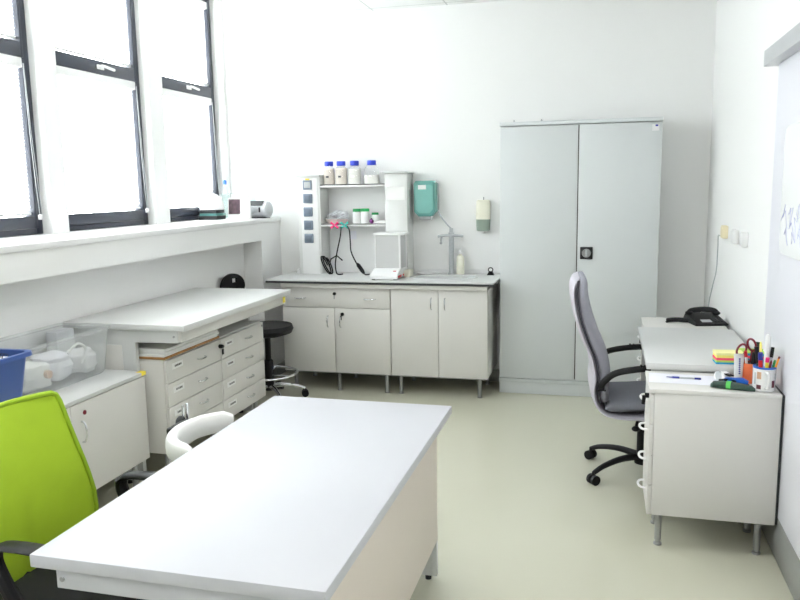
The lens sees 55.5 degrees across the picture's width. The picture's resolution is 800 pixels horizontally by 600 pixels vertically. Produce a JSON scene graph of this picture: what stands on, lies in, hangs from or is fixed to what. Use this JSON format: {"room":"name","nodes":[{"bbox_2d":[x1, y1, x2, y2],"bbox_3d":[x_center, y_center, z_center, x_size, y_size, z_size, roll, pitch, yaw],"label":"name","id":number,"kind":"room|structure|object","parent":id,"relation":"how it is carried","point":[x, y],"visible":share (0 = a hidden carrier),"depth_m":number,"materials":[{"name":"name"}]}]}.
{"room":"laboratory","nodes":[
{"label":"laboratory","id":0,"kind":"room"},
{"bbox_2d":[0,0,284,364],"bbox_3d":[-2.391,-0.505,2.695,0.663,3.480,8.080,1,9,15],"label":"wall","id":1,"kind":"structure","parent":0,"point":[43,289],"depth_m":4.65,"materials":[{"name":"paint"}]},
{"bbox_2d":[0,0,42,237],"bbox_3d":[-2.255,-1.244,3.915,0.131,1.865,0.960,1,9,15],"label":"window","id":2,"kind":"structure","parent":1,"relation":"in","point":[29,224],"depth_m":4.34,"materials":[{"name":"metal"}]},
{"bbox_2d":[0,0,15,38],"bbox_3d":[-2.268,-1.739,3.842,0.046,0.665,0.812,1,9,15],"label":"window pane","id":3,"kind":"object","parent":2,"relation":"attached to","point":[6,21],"visible":1,"depth_m":4.22,"materials":[{"name":"glass"}]},
{"bbox_2d":[0,53,42,219],"bbox_3d":[-2.238,-0.860,3.991,0.066,0.912,0.852,1,9,15],"label":"window pane","id":4,"kind":"object","parent":2,"relation":"attached to","point":[14,196],"visible":1,"depth_m":4.28,"materials":[{"name":"glass"}]},
{"bbox_2d":[55,0,147,230],"bbox_3d":[-1.976,-1.406,4.962,0.131,1.865,0.950,1,9,15],"label":"window","id":5,"kind":"structure","parent":1,"relation":"in","point":[96,220],"depth_m":5.26,"materials":[{"name":"dark grey plastic"},{"name":"clear glass"},{"name":"white plastic"}]},
{"bbox_2d":[51,0,130,66],"bbox_3d":[-1.988,-1.900,4.889,0.046,0.665,0.802,1,9,15],"label":"window pane","id":6,"kind":"object","parent":5,"relation":"attached to","point":[98,28],"visible":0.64,"depth_m":4.93,"materials":[{"name":"glass"}]},
{"bbox_2d":[56,65,148,212],"bbox_3d":[-1.959,-1.022,5.038,0.066,0.912,0.842,1,9,15],"label":"window pane","id":7,"kind":"object","parent":5,"relation":"attached to","point":[96,116],"visible":0.81,"depth_m":5.00,"materials":[{"name":"glass"}]},
{"bbox_2d":[0,217,280,253],"bbox_3d":[-2.373,-0.107,2.752,0.665,0.035,8.080,1,9,15],"label":"window sill","id":8,"kind":"structure","parent":1,"relation":"attached to","point":[14,244],"depth_m":4.49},
{"bbox_2d":[199,215,225,219],"bbox_3d":[-1.530,-0.672,6.207,0.160,0.030,0.160,1,9,13],"label":"case","id":9,"kind":"object","parent":8,"relation":"on","point":[222,216],"visible":0.87,"depth_m":6.14,"materials":[{"name":"plastic"}]},
{"bbox_2d":[200,213,225,215],"bbox_3d":[-1.527,-0.698,6.202,0.152,0.019,0.160,1,9,13],"label":"case","id":10,"kind":"object","parent":9,"relation":"on","point":[211,214],"visible":0.88,"depth_m":6.13,"materials":[{"name":"teal plastic"}]},
{"bbox_2d":[199,210,224,213],"bbox_3d":[-1.535,-0.722,6.200,0.152,0.027,0.160,1,9,13],"label":"case","id":11,"kind":"object","parent":10,"relation":"on","point":[200,211],"visible":0.87,"depth_m":6.13,"materials":[{"name":"black plastic"}]},
{"bbox_2d":[200,191,223,209],"bbox_3d":[-1.533,-0.810,6.186,0.209,0.152,0.154,1,9,15],"label":"cover","id":12,"kind":"object","parent":11,"relation":"on","point":[210,201],"visible":1,"depth_m":6.13,"materials":[{"name":"white plastic"}]},
{"bbox_2d":[228,197,251,218],"bbox_3d":[-1.318,-0.753,6.240,0.180,0.172,0.110,-2,9,-5],"label":"desk calendar","id":13,"kind":"object","parent":8,"relation":"on","point":[238,208],"visible":0.97,"depth_m":6.21,"materials":[{"name":"white paper"}]},
{"bbox_2d":[229,199,239,213],"bbox_3d":[-1.352,-0.762,6.208,0.092,0.119,0.036,-2,9,-5],"label":"picture","id":14,"kind":"object","parent":13,"relation":"attached to","point":[234,204],"depth_m":6.21},
{"bbox_2d":[250,201,272,217],"bbox_3d":[-1.164,-0.755,6.335,0.190,0.143,0.136,3,10,27],"label":"radio","id":15,"kind":"object","parent":8,"relation":"on","point":[259,209],"visible":0.87,"depth_m":6.28,"materials":[{"name":"silver metal"}]},
{"bbox_2d":[162,0,218,221],"bbox_3d":[-1.692,-1.570,6.022,0.131,1.865,0.910,1,9,15],"label":"window","id":16,"kind":"structure","parent":1,"relation":"in","point":[181,213],"depth_m":6.29,"materials":[{"name":"dark grey painted metal"},{"name":"clear glass"}]},
{"bbox_2d":[157,0,207,85],"bbox_3d":[-1.705,-2.064,5.949,0.046,0.665,0.762,1,9,15],"label":"window pane","id":17,"kind":"object","parent":16,"relation":"attached to","point":[181,22],"visible":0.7,"depth_m":5.98,"materials":[{"name":"glass"}]},
{"bbox_2d":[162,88,220,197],"bbox_3d":[-1.676,-1.218,6.094,0.066,0.847,0.802,1,9,15],"label":"window pane","id":18,"kind":"object","parent":16,"relation":"attached to","point":[186,118],"visible":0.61,"depth_m":6.08,"materials":[{"name":"glass"}]},
{"bbox_2d":[264,360,285,377],"bbox_3d":[-2.116,1.172,2.874,0.175,0.100,8.068,1,9,15],"label":"baseboard","id":19,"kind":"structure","parent":1,"relation":"attached to","point":[279,371],"depth_m":6.58,"materials":[{"name":"grey"}]},
{"bbox_2d":[280,0,503,15],"bbox_3d":[-0.281,-1.933,1.911,3.118,0.495,8.080,1,9,15],"label":"ceiling","id":20,"kind":"structure","parent":0,"point":[307,7],"depth_m":5.86,"materials":[{"name":"paint"}]},
{"bbox_2d":[97,371,793,599],"bbox_3d":[-0.660,1.313,2.514,4.500,0.120,8.480,1,9,15],"label":"floor","id":21,"kind":"structure","parent":0,"point":[519,517],"depth_m":3.69,"materials":[{"name":"plastic"}]},
{"bbox_2d":[0,390,155,599],"bbox_3d":[-0.933,0.801,2.299,0.625,0.966,0.629,2,9,18],"label":"office chair","id":22,"kind":"object","parent":21,"relation":"on","point":[47,485],"visible":0.62,"depth_m":2.39,"materials":[{"name":"fabric"}]},
{"bbox_2d":[22,369,149,489],"bbox_3d":[-1.710,0.780,3.595,0.496,0.650,1.168,1,9,15],"label":"base cabinet","id":23,"kind":"object","parent":21,"relation":"on","point":[106,409],"visible":0.44,"depth_m":3.80,"materials":[{"name":"grey laminate"}]},
{"bbox_2d":[0,348,32,401],"bbox_3d":[-1.834,0.381,3.183,0.372,0.266,0.467,1,9,15],"label":"storage bin","id":24,"kind":"object","parent":23,"relation":"on","point":[12,367],"visible":0.65,"depth_m":3.25,"materials":[{"name":"blue plastic"}]},
{"bbox_3d":[-1.763,0.298,3.779,0.326,0.252,0.651,1,9,15],"label":"storage box","id":25,"kind":"object","parent":23,"relation":"on","visible":0},
{"bbox_2d":[22,361,51,393],"bbox_3d":[-1.771,0.366,3.632,0.172,0.131,0.196,1,9,15],"label":"packet","id":26,"kind":"object","parent":25,"relation":"in","point":[34,379],"visible":0.64,"depth_m":3.58,"materials":[{"name":"white plastic"}]},
{"bbox_2d":[43,370,52,378],"bbox_3d":[-1.677,0.354,3.626,0.022,0.039,0.040,1,9,15],"label":"cap","id":27,"kind":"object","parent":25,"relation":"in","point":[48,374],"visible":1,"depth_m":3.62,"materials":[{"name":"white plastic"}]},
{"bbox_2d":[30,350,72,380],"bbox_3d":[-1.753,0.330,3.820,0.180,0.138,0.187,1,9,15],"label":"packet","id":28,"kind":"object","parent":25,"relation":"in","point":[60,363],"visible":0.73,"depth_m":3.78,"materials":[{"name":"plastic"}]},
{"bbox_2d":[46,327,74,351],"bbox_3d":[-1.781,0.252,3.999,0.070,0.195,0.140,1,9,15],"label":"case","id":29,"kind":"object","parent":25,"relation":"in","point":[62,339],"visible":0.52,"depth_m":3.95,"materials":[{"name":"plastic"}]},
{"bbox_2d":[67,342,86,363],"bbox_3d":[-1.631,0.273,3.848,0.021,0.121,0.131,2,9,19],"label":"tubing","id":30,"kind":"object","parent":25,"relation":"in","point":[77,343],"visible":1,"depth_m":3.87,"materials":[{"name":"white plastic"}]},
{"bbox_2d":[67,347,96,372],"bbox_3d":[-1.670,0.315,3.977,0.150,0.132,0.136,1,9,15],"label":"packet","id":31,"kind":"object","parent":25,"relation":"in","point":[89,363],"visible":0.71,"depth_m":3.93,"materials":[{"name":"white plastic"}]},
{"bbox_2d":[62,288,290,483],"bbox_3d":[-1.292,0.467,4.786,0.741,0.900,1.419,1,9,15],"label":"table","id":32,"kind":"object","parent":21,"relation":"on","point":[114,335],"visible":0.59,"depth_m":4.21,"materials":[{"name":"grey laminate"}]},
{"bbox_2d":[139,336,218,359],"bbox_3d":[-1.314,0.268,4.400,0.270,0.012,0.610,1,9,15],"label":"wooden board","id":33,"kind":"object","parent":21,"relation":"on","point":[217,337],"visible":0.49,"depth_m":4.21,"materials":[{"name":"wood"}]},
{"bbox_2d":[138,329,218,357],"bbox_3d":[-1.299,0.240,4.393,0.243,0.044,0.604,1,9,15],"label":"paper stack","id":34,"kind":"object","parent":33,"relation":"on","point":[163,350],"visible":0.52,"depth_m":4.19,"materials":[{"name":"white paper"}]},
{"bbox_2d":[138,339,223,465],"bbox_3d":[-1.414,0.617,4.483,0.560,0.698,0.605,1,9,15],"label":"drawer unit","id":35,"kind":"object","parent":21,"relation":"on","point":[193,377],"visible":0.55,"depth_m":4.22,"materials":[{"name":"grey laminate"}]},
{"bbox_2d":[165,403,233,462],"bbox_3d":[-0.632,0.808,2.829,0.543,0.785,0.519,1,9,15],"label":"stool","id":36,"kind":"object","parent":21,"relation":"on","point":[184,431],"visible":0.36,"depth_m":2.84,"materials":[{"name":"white plastic"}]},
{"bbox_2d":[30,396,451,599],"bbox_3d":[-0.339,0.880,2.481,0.761,0.735,1.436,1,9,15],"label":"desk","id":37,"kind":"object","parent":21,"relation":"on","point":[296,498],"visible":1,"depth_m":2.14,"materials":[{"name":"white laminate"}]},
{"bbox_2d":[217,320,265,415],"bbox_3d":[-1.259,0.527,5.066,0.558,0.698,0.605,1,9,15],"label":"drawer unit","id":38,"kind":"object","parent":21,"relation":"on","point":[242,360],"visible":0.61,"depth_m":4.97,"materials":[{"name":"grey laminate"}]},
{"bbox_2d":[220,273,308,396],"bbox_3d":[-1.062,0.285,5.806,0.664,0.950,0.577,5,10,33],"label":"stool","id":39,"kind":"object","parent":21,"relation":"on","point":[271,329],"visible":0.48,"depth_m":5.79,"materials":[{"name":"black plastic"}]},
{"bbox_2d":[282,287,398,392],"bbox_3d":[-0.437,0.279,6.186,0.886,0.828,0.552,1,9,15],"label":"base cabinet","id":40,"kind":"object","parent":21,"relation":"on","point":[340,330],"visible":0.84,"depth_m":5.94,"materials":[{"name":"grey laminate"}]},
{"bbox_2d":[265,271,499,290],"bbox_3d":[-0.110,-0.156,6.047,1.802,0.060,0.610,1,9,15],"label":"countertop","id":41,"kind":"structure","parent":40,"relation":"on","point":[357,280],"depth_m":5.82,"materials":[{"name":"grey laminate"}]},
{"bbox_2d":[320,255,342,273],"bbox_3d":[-0.555,-0.288,6.194,0.187,0.159,0.034,1,9,15],"label":"coiled cable","id":42,"kind":"object","parent":41,"relation":"on","point":[323,258],"visible":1,"depth_m":6.20,"materials":[{"name":"black plastic"}]},
{"bbox_2d":[294,171,414,273],"bbox_3d":[-0.367,-0.629,6.243,0.962,0.825,0.222,1,9,15],"label":"shelf","id":43,"kind":"object","parent":41,"relation":"on","point":[317,199],"visible":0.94,"depth_m":6.27,"materials":[{"name":"white plastic"},{"name":"cool grey laminate"},{"name":"dark grey plastic"}]},
{"bbox_2d":[302,180,311,189],"bbox_3d":[-0.756,-0.936,6.193,0.080,0.076,0.012,1,9,15],"label":"socket","id":44,"kind":"object","parent":43,"relation":"attached to","point":[306,184],"depth_m":6.19,"materials":[{"name":"plastic"}]},
{"bbox_2d":[303,194,311,202],"bbox_3d":[-0.754,-0.829,6.209,0.080,0.076,0.012,1,9,15],"label":"socket","id":45,"kind":"object","parent":43,"relation":"attached to","point":[307,198],"depth_m":6.20,"materials":[{"name":"plastic"}]},
{"bbox_2d":[303,207,312,216],"bbox_3d":[-0.752,-0.721,6.225,0.080,0.076,0.012,1,9,15],"label":"socket","id":46,"kind":"object","parent":43,"relation":"attached to","point":[307,211],"depth_m":6.22,"materials":[{"name":"plastic"}]},
{"bbox_2d":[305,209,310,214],"bbox_3d":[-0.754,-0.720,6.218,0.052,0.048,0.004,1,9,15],"label":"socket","id":47,"kind":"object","parent":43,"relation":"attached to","point":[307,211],"depth_m":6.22,"materials":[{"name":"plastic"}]},
{"bbox_2d":[304,221,312,229],"bbox_3d":[-0.750,-0.614,6.241,0.080,0.076,0.012,1,9,15],"label":"socket","id":48,"kind":"object","parent":43,"relation":"attached to","point":[308,225],"depth_m":6.23,"materials":[{"name":"plastic"}]},
{"bbox_2d":[304,234,313,242],"bbox_3d":[-0.748,-0.507,6.257,0.080,0.076,0.012,1,9,15],"label":"socket","id":49,"kind":"object","parent":43,"relation":"attached to","point":[308,238],"depth_m":6.25,"materials":[{"name":"plastic"}]},
{"bbox_2d":[323,161,334,183],"bbox_3d":[-0.582,-1.040,6.235,0.090,0.187,0.090,1,9,15],"label":"bottle","id":50,"kind":"object","parent":43,"relation":"on","point":[329,174],"visible":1,"depth_m":6.20,"materials":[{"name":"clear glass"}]},
{"bbox_2d":[325,218,348,223],"bbox_3d":[-0.520,-0.655,6.275,0.210,0.042,0.153,1,9,15],"label":"tray","id":51,"kind":"object","parent":43,"relation":"on","point":[329,220],"visible":0.81,"depth_m":6.22,"materials":[{"name":"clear plastic"}]},
{"bbox_2d":[327,210,348,217],"bbox_3d":[-0.509,-0.701,6.267,0.185,0.088,0.080,1,9,15],"label":"plastic bag","id":52,"kind":"object","parent":51,"relation":"in","point":[337,213],"visible":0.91,"depth_m":6.24,"materials":[{"name":"clear plastic"}]},
{"bbox_2d":[335,161,346,183],"bbox_3d":[-0.480,-1.038,6.208,0.095,0.187,0.090,1,9,15],"label":"bottle","id":53,"kind":"object","parent":43,"relation":"on","point":[341,173],"visible":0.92,"depth_m":6.18,"materials":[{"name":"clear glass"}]},
{"bbox_2d":[340,222,348,228],"bbox_3d":[-0.451,-0.606,6.163,0.073,0.060,0.021,1,9,15],"label":"clip","id":54,"kind":"object","parent":43,"relation":"attached to","point":[346,223],"visible":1,"depth_m":6.16,"materials":[{"name":"teal plastic"}]},
{"bbox_2d":[335,227,342,274],"bbox_3d":[-0.500,-0.399,6.182,0.078,0.389,0.052,1,9,15],"label":"cable","id":55,"kind":"object","parent":54,"relation":"hanging from","point":[340,227],"visible":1,"depth_m":6.19,"materials":[{"name":"black plastic"}]},
{"bbox_2d":[350,231,356,238],"bbox_3d":[-0.394,-0.544,6.370,0.060,0.070,0.002,1,9,15],"label":"paper slip","id":56,"kind":"object","parent":43,"relation":"attached to","point":[352,233],"visible":0.64,"depth_m":6.37,"materials":[{"name":"white paper"}]},
{"bbox_2d":[348,161,360,183],"bbox_3d":[-0.369,-1.035,6.179,0.103,0.187,0.090,1,9,15],"label":"bottle","id":57,"kind":"object","parent":43,"relation":"on","point":[354,175],"visible":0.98,"depth_m":6.15,"materials":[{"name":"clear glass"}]},
{"bbox_2d":[353,209,360,222],"bbox_3d":[-0.349,-0.685,6.203,0.071,0.118,0.070,1,9,15],"label":"jar","id":58,"kind":"object","parent":43,"relation":"on","point":[356,212],"visible":1,"depth_m":6.17,"materials":[{"name":"white plastic"}]},
{"bbox_2d":[347,226,369,274],"bbox_3d":[-0.335,-0.402,6.154,0.198,0.400,0.039,3,9,25],"label":"cable","id":59,"kind":"object","parent":43,"relation":"hanging from","point":[359,266],"visible":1,"depth_m":6.16,"materials":[{"name":"black plastic"}]},
{"bbox_2d":[356,263,364,273],"bbox_3d":[-0.319,-0.257,6.170,0.079,0.091,0.034,4,10,30],"label":"switch","id":60,"kind":"object","parent":59,"relation":"attached to","point":[359,266],"depth_m":6.16,"materials":[{"name":"black plastic"}]},
{"bbox_2d":[360,208,369,223],"bbox_3d":[-0.284,-0.683,6.176,0.073,0.120,0.072,1,9,15],"label":"jar","id":61,"kind":"object","parent":43,"relation":"on","point":[364,211],"visible":1,"depth_m":6.15,"materials":[{"name":"white plastic"}]},
{"bbox_2d":[365,160,378,183],"bbox_3d":[-0.229,-1.032,6.142,0.120,0.187,0.090,1,9,15],"label":"bottle","id":62,"kind":"object","parent":43,"relation":"on","point":[369,179],"visible":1,"depth_m":6.11,"materials":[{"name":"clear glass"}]},
{"bbox_2d":[372,212,378,222],"bbox_3d":[-0.201,-0.668,6.188,0.056,0.085,0.056,1,9,15],"label":"jar","id":63,"kind":"object","parent":43,"relation":"on","point":[375,216],"visible":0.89,"depth_m":6.17,"materials":[{"name":"white plastic"}]},
{"bbox_2d":[386,187,404,199],"bbox_3d":[-0.037,-0.844,6.024,0.152,0.105,0.002,1,9,15],"label":"note","id":64,"kind":"object","parent":43,"relation":"attached to","point":[392,193],"visible":1,"depth_m":6.02,"materials":[{"name":"white paper"}]},
{"bbox_2d":[370,232,412,279],"bbox_3d":[-0.064,-0.347,5.931,0.270,0.350,0.325,1,9,15],"label":"laboratory balance","id":65,"kind":"object","parent":41,"relation":"on","point":[390,248],"visible":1,"depth_m":5.89,"materials":[{"name":"white plastic"}]},
{"bbox_2d":[416,272,437,274],"bbox_3d":[0.220,-0.216,6.155,0.187,0.014,0.144,1,9,15],"label":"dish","id":66,"kind":"object","parent":41,"relation":"on","point":[418,273],"visible":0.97,"depth_m":6.12,"materials":[{"name":"white plastic"}]},
{"bbox_2d":[410,274,477,279],"bbox_3d":[0.338,-0.109,5.926,0.537,0.151,0.305,1,9,15],"label":"sink","id":67,"kind":"object","parent":41,"relation":"in","point":[429,276],"visible":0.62,"depth_m":5.90,"materials":[{"name":"white ceramic"}]},
{"bbox_2d":[416,275,471,278],"bbox_3d":[0.338,-0.106,5.926,0.449,0.146,0.255,1,9,15],"label":"basin","id":68,"kind":"object","parent":67,"relation":"in","point":[417,276],"depth_m":5.91,"materials":[{"name":"white ceramic"}]},
{"bbox_2d":[438,211,462,273],"bbox_3d":[0.408,-0.460,6.096,0.208,0.508,0.066,1,9,15],"label":"faucet","id":69,"kind":"object","parent":41,"relation":"on","point":[451,235],"visible":0.98,"depth_m":6.08,"materials":[{"name":"grey metal"}]},
{"bbox_2d":[456,247,464,274],"bbox_3d":[0.485,-0.314,6.101,0.066,0.215,0.066,1,9,15],"label":"soap bottle","id":70,"kind":"object","parent":41,"relation":"on","point":[460,270],"visible":1,"depth_m":6.08,"materials":[{"name":"beige plastic"}]},
{"bbox_2d":[391,284,496,397],"bbox_3d":[0.354,0.297,5.978,0.742,0.828,0.552,1,9,15],"label":"base cabinet","id":71,"kind":"object","parent":21,"relation":"on","point":[435,333],"visible":1,"depth_m":5.74,"materials":[{"name":"grey laminate"}]},
{"bbox_2d":[499,116,663,396],"bbox_3d":[1.345,-0.305,5.765,1.146,2.050,0.356,1,9,15],"label":"storage cabinet","id":72,"kind":"object","parent":21,"relation":"on","point":[583,195],"visible":0.86,"depth_m":5.59,"materials":[{"name":"grey metal"}]},
{"bbox_2d":[569,271,650,485],"bbox_3d":[1.309,0.412,4.138,0.774,1.115,0.706,1,9,11],"label":"office chair","id":73,"kind":"object","parent":21,"relation":"on","point":[615,400],"visible":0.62,"depth_m":3.97,"materials":[{"name":"grey fabric"}]},
{"bbox_2d":[578,271,609,401],"bbox_3d":[1.044,0.183,4.155,0.199,0.658,0.470,1,9,11],"label":"backrest","id":74,"kind":"object","parent":73,"relation":"on","point":[599,365],"depth_m":3.94,"materials":[{"name":"grey fabric"}]},
{"bbox_2d":[636,317,728,380],"bbox_3d":[1.724,0.514,4.693,0.514,0.735,0.483,1,9,15],"label":"drawer pedestal","id":75,"kind":"object","parent":21,"relation":"on","point":[646,321],"visible":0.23,"depth_m":4.66,"materials":[{"name":"grey laminate"}]},
{"bbox_2d":[665,307,728,325],"bbox_3d":[1.813,0.096,4.671,0.340,0.094,0.210,-1,9,1],"label":"telephone","id":76,"kind":"object","parent":75,"relation":"on","point":[696,316],"visible":1,"depth_m":4.69,"materials":[{"name":"black plastic"}]},
{"bbox_2d":[638,327,744,523],"bbox_3d":[1.535,0.607,4.009,0.518,0.760,0.935,1,9,15],"label":"desk","id":77,"kind":"object","parent":21,"relation":"on","point":[663,349],"visible":0.27,"depth_m":3.90,"materials":[{"name":"grey laminate"}]},
{"bbox_2d":[713,349,744,364],"bbox_3d":[1.530,0.265,3.541,0.126,0.054,0.076,1,9,11],"label":"sticky notes","id":78,"kind":"object","parent":77,"relation":"on","point":[720,356],"visible":0.7,"depth_m":3.51,"materials":[{"name":"paper"}]},
{"bbox_2d":[738,348,763,362],"bbox_3d":[1.650,0.260,3.576,0.125,0.050,0.076,2,9,21],"label":"block","id":79,"kind":"object","parent":77,"relation":"on","point":[741,349],"visible":0.05,"depth_m":3.55,"materials":[{"name":"paper"}]},
{"bbox_2d":[637,371,784,554],"bbox_3d":[1.355,0.719,3.400,0.560,0.725,0.333,1,9,15],"label":"drawer pedestal","id":80,"kind":"object","parent":21,"relation":"on","point":[711,453],"visible":0.97,"depth_m":3.23,"materials":[{"name":"grey laminate"}]},
{"bbox_2d":[649,373,717,384],"bbox_3d":[1.303,0.354,3.385,0.370,0.001,0.170,2,9,18],"label":"paper sheet","id":81,"kind":"object","parent":80,"relation":"on","point":[653,377],"visible":0.64,"depth_m":3.39,"materials":[{"name":"white paper"}]},
{"bbox_2d":[666,376,700,379],"bbox_3d":[1.268,0.348,3.399,0.145,0.009,0.009,2,9,19],"label":"ballpoint pen","id":82,"kind":"object","parent":81,"relation":"on","point":[678,377],"visible":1,"depth_m":3.40,"materials":[{"name":"blue"}]},
{"bbox_2d":[714,370,733,380],"bbox_3d":[1.425,0.338,3.340,0.037,0.048,0.116,-2,9,-10],"label":"tape dispenser","id":83,"kind":"object","parent":80,"relation":"on","point":[722,374],"visible":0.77,"depth_m":3.34,"materials":[{"name":"white plastic"}]},
{"bbox_2d":[710,381,755,391],"bbox_3d":[1.410,0.362,3.221,0.175,0.032,0.051,4,10,31],"label":"pencil case","id":84,"kind":"object","parent":80,"relation":"on","point":[717,384],"visible":1,"depth_m":3.21,"materials":[{"name":"green fabric"}]},
{"bbox_2d":[724,377,748,384],"bbox_3d":[1.444,0.351,3.276,0.110,0.036,0.028,4,10,29],"label":"stapler","id":85,"kind":"object","parent":80,"relation":"on","point":[738,380],"visible":0.39,"depth_m":3.26,"materials":[{"name":"blue plastic"}]},
{"bbox_2d":[734,354,743,377],"bbox_3d":[1.478,0.297,3.319,0.036,0.128,0.028,-6,10,-32],"label":"tube","id":86,"kind":"object","parent":80,"relation":"on","point":[738,358],"visible":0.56,"depth_m":3.31,"materials":[{"name":"white plastic"}]},
{"bbox_2d":[742,361,752,383],"bbox_3d":[1.530,0.316,3.324,0.073,0.088,0.073,1,9,15],"label":"pot","id":87,"kind":"object","parent":80,"relation":"on","point":[747,368],"visible":0.52,"depth_m":3.30,"materials":[{"name":"orange plastic"}]},
{"bbox_2d":[744,350,747,363],"bbox_3d":[1.509,0.284,3.310,0.038,0.133,0.013,-6,10,-28],"label":"pen","id":88,"kind":"object","parent":87,"relation":"in","point":[745,351],"visible":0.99,"depth_m":3.30,"materials":[{"name":"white plastic"}]},
{"bbox_2d":[736,338,756,363],"bbox_3d":[1.509,0.258,3.318,0.090,0.189,0.014,0,9,4],"label":"scissors","id":89,"kind":"object","parent":87,"relation":"in","point":[746,345],"visible":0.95,"depth_m":3.31,"materials":[{"name":"metal"}]},
{"bbox_2d":[751,352,755,363],"bbox_3d":[1.536,0.290,3.305,0.022,0.126,0.029,-6,10,-30],"label":"marker","id":90,"kind":"object","parent":87,"relation":"in","point":[753,360],"visible":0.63,"depth_m":3.29,"materials":[{"name":"black plastic"}]},
{"bbox_2d":[752,363,776,391],"bbox_3d":[1.521,0.329,3.186,0.092,0.104,0.117,7,12,43],"label":"mug","id":91,"kind":"object","parent":80,"relation":"on","point":[763,379],"visible":0.92,"depth_m":3.16,"materials":[{"name":"white ceramic"}]},
{"bbox_2d":[754,346,758,365],"bbox_3d":[1.515,0.281,3.214,0.018,0.169,0.045,-7,10,-35],"label":"marker","id":92,"kind":"object","parent":91,"relation":"in","point":[756,349],"visible":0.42,"depth_m":3.21,"materials":[{"name":"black plastic"}]},
{"bbox_2d":[758,352,762,367],"bbox_3d":[1.506,0.294,3.175,0.036,0.155,0.019,-6,10,-30],"label":"marker","id":93,"kind":"object","parent":91,"relation":"in","point":[760,354],"visible":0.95,"depth_m":3.16,"materials":[{"name":"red plastic"}]},
{"bbox_2d":[763,334,770,365],"bbox_3d":[1.543,0.254,3.199,0.026,0.224,0.036,1,9,15],"label":"tube","id":94,"kind":"object","parent":91,"relation":"in","point":[767,348],"visible":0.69,"depth_m":3.19,"materials":[{"name":"white plastic"}]},
{"bbox_2d":[765,357,769,367],"bbox_3d":[1.525,0.304,3.168,0.015,0.135,0.029,-1,9,0],"label":"marker","id":95,"kind":"object","parent":91,"relation":"in","point":[767,359],"visible":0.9,"depth_m":3.15,"materials":[{"name":"pink plastic"}]},
{"bbox_2d":[769,347,774,362],"bbox_3d":[1.551,0.282,3.189,0.034,0.172,0.013,-4,9,-19],"label":"pen","id":96,"kind":"object","parent":91,"relation":"in","point":[772,348],"visible":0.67,"depth_m":3.18,"materials":[{"name":"grey plastic"}]},
{"bbox_2d":[197,0,716,370],"bbox_3d":[0.386,-1.133,6.163,4.358,3.600,0.150,1,9,15],"label":"wall","id":97,"kind":"structure","parent":0,"point":[427,92],"depth_m":6.02,"materials":[{"name":"paint"}]},
{"bbox_2d":[287,369,499,381],"bbox_3d":[0.647,0.615,6.278,3.411,0.100,0.012,1,9,15],"label":"baseboard","id":98,"kind":"structure","parent":97,"relation":"attached to","point":[495,374],"depth_m":6.34,"materials":[{"name":"grey plastic"}]},
{"bbox_2d":[414,181,438,219],"bbox_3d":[0.212,-0.800,6.111,0.186,0.310,0.128,1,9,15],"label":"paper towel dispenser","id":99,"kind":"object","parent":97,"relation":"attached to","point":[426,193],"visible":1,"depth_m":6.06,"materials":[{"name":"teal plastic"}]},
{"bbox_2d":[417,269,499,273],"bbox_3d":[0.486,-0.233,6.188,0.718,0.030,0.015,1,9,15],"label":"backsplash","id":100,"kind":"structure","parent":97,"relation":"attached to","point":[418,270],"depth_m":6.19,"materials":[{"name":"white plastic"}]},
{"bbox_2d":[476,197,490,232],"bbox_3d":[0.661,-0.673,6.034,0.112,0.286,0.084,1,9,15],"label":"soap dispenser","id":101,"kind":"object","parent":97,"relation":"attached to","point":[483,207],"visible":1,"depth_m":6.00,"materials":[{"name":"beige plastic"}]},
{"bbox_2d":[704,0,799,348],"bbox_3d":[1.322,-0.480,1.708,0.150,3.600,8.080,1,9,15],"label":"wall","id":102,"kind":"structure","parent":0,"point":[744,106],"depth_m":4.26,"materials":[{"name":"paint"}]},
{"bbox_2d":[708,234,719,306],"bbox_3d":[2.122,0.168,5.168,0.024,1.258,0.551,2,9,17],"label":"cable","id":103,"kind":"object","parent":102,"relation":"attached to","point":[718,234],"visible":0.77,"depth_m":5.08,"materials":[{"name":"grey plastic"}]},
{"bbox_2d":[720,225,727,238],"bbox_3d":[2.029,-0.426,4.761,0.036,0.080,0.080,1,9,15],"label":"wall socket","id":104,"kind":"object","parent":102,"relation":"attached to","point":[724,228],"visible":1,"depth_m":4.72,"materials":[{"name":"beige plastic"}]},
{"bbox_2d":[730,229,738,243],"bbox_3d":[1.930,-0.365,4.389,0.036,0.080,0.080,1,9,15],"label":"wall socket","id":105,"kind":"object","parent":102,"relation":"attached to","point":[734,234],"visible":1,"depth_m":4.35,"materials":[{"name":"white plastic"}]},
{"bbox_2d":[739,232,747,246],"bbox_3d":[1.856,-0.327,4.111,0.036,0.080,0.080,1,9,15],"label":"wall socket","id":106,"kind":"object","parent":102,"relation":"attached to","point":[743,236],"visible":1,"depth_m":4.08,"materials":[{"name":"white plastic"}]},
{"bbox_2d":[761,23,799,599],"bbox_3d":[1.379,0.131,2.404,0.068,2.167,2.460,1,9,15],"label":"door","id":107,"kind":"structure","parent":102,"relation":"in","point":[782,312],"depth_m":3.11,"materials":[{"name":"white metal"}]},
{"bbox_2d":[779,122,799,260],"bbox_3d":[1.519,-0.406,2.839,0.010,0.530,0.800,1,9,15],"label":"whiteboard","id":108,"kind":"object","parent":107,"relation":"attached to","point":[789,236],"visible":1,"depth_m":3.06,"materials":[{"name":"white plastic"}]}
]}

